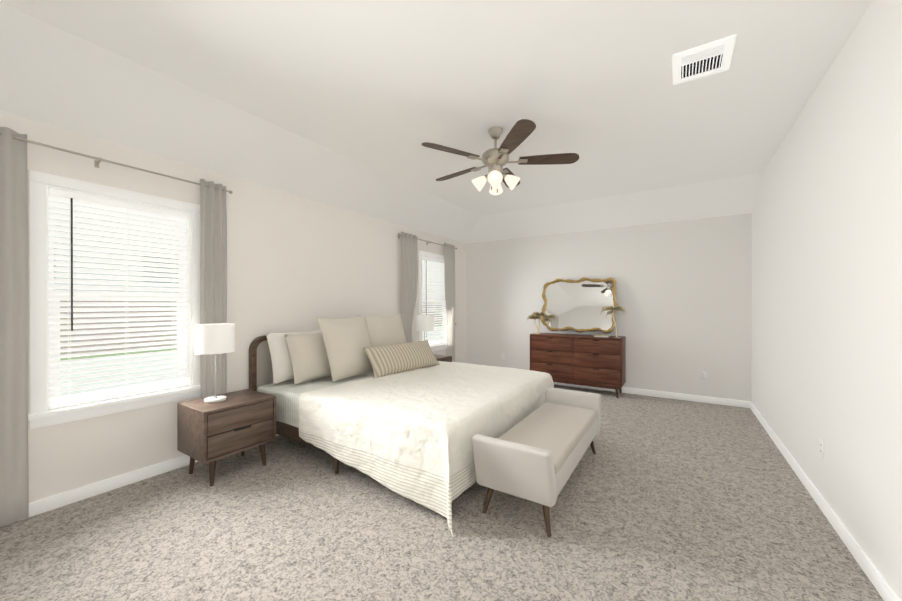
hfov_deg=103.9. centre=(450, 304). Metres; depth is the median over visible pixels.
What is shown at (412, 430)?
quilt
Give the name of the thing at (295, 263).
wall
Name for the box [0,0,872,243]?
ceiling
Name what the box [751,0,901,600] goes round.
wall
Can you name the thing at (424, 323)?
lamp
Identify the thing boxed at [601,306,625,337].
decor
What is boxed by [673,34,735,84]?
ceiling vent
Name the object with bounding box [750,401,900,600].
baseboard
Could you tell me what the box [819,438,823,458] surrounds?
electrical outlet
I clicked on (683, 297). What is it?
wall
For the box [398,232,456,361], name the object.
curtain
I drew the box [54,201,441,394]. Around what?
backdrop
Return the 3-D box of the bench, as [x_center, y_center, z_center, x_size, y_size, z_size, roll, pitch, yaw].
[0.763,1.091,2.758,0.510,0.530,1.586,0,0,33]
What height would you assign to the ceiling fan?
0.555 m
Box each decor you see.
[527,312,547,333]
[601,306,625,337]
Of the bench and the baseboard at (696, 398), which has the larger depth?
the baseboard at (696, 398)
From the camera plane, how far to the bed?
3.00 m
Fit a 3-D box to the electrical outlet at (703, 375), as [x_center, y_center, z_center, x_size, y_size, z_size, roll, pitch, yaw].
[3.496,0.981,4.885,0.072,0.116,0.006,0,0,33]
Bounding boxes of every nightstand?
[177,389,275,486]
[434,354,451,361]
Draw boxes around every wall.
[0,111,465,502]
[466,213,751,400]
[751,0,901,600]
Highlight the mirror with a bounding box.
[541,277,617,333]
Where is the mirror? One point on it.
(578, 305)
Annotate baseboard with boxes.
[18,434,277,520]
[553,382,749,407]
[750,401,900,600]
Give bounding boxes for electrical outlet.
[700,371,706,379]
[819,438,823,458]
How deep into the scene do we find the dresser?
5.38 m
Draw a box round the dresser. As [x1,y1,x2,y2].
[530,333,625,397]
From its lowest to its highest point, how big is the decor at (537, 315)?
0.368 m
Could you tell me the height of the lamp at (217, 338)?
0.620 m
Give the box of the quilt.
[298,361,553,536]
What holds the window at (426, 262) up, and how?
in the wall at (295, 263)
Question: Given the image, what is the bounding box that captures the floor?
[0,384,883,600]
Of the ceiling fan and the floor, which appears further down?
the floor
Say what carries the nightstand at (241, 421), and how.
on the floor
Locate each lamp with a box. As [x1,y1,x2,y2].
[195,323,234,402]
[416,315,433,339]
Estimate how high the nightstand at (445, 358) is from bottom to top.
0.580 m
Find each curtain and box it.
[0,127,232,526]
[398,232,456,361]
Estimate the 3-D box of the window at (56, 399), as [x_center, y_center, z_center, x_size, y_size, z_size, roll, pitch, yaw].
[-2.482,-0.034,2.694,0.185,1.660,1.000,0,0,33]
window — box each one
[28,170,200,428]
[419,251,447,351]
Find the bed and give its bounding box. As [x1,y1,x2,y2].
[249,314,553,536]
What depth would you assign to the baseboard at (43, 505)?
2.55 m
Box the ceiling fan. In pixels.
[421,119,578,194]
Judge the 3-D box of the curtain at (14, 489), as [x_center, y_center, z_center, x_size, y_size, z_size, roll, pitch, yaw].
[-2.484,0.130,2.494,0.121,2.395,1.752,0,0,33]
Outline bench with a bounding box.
[472,387,600,536]

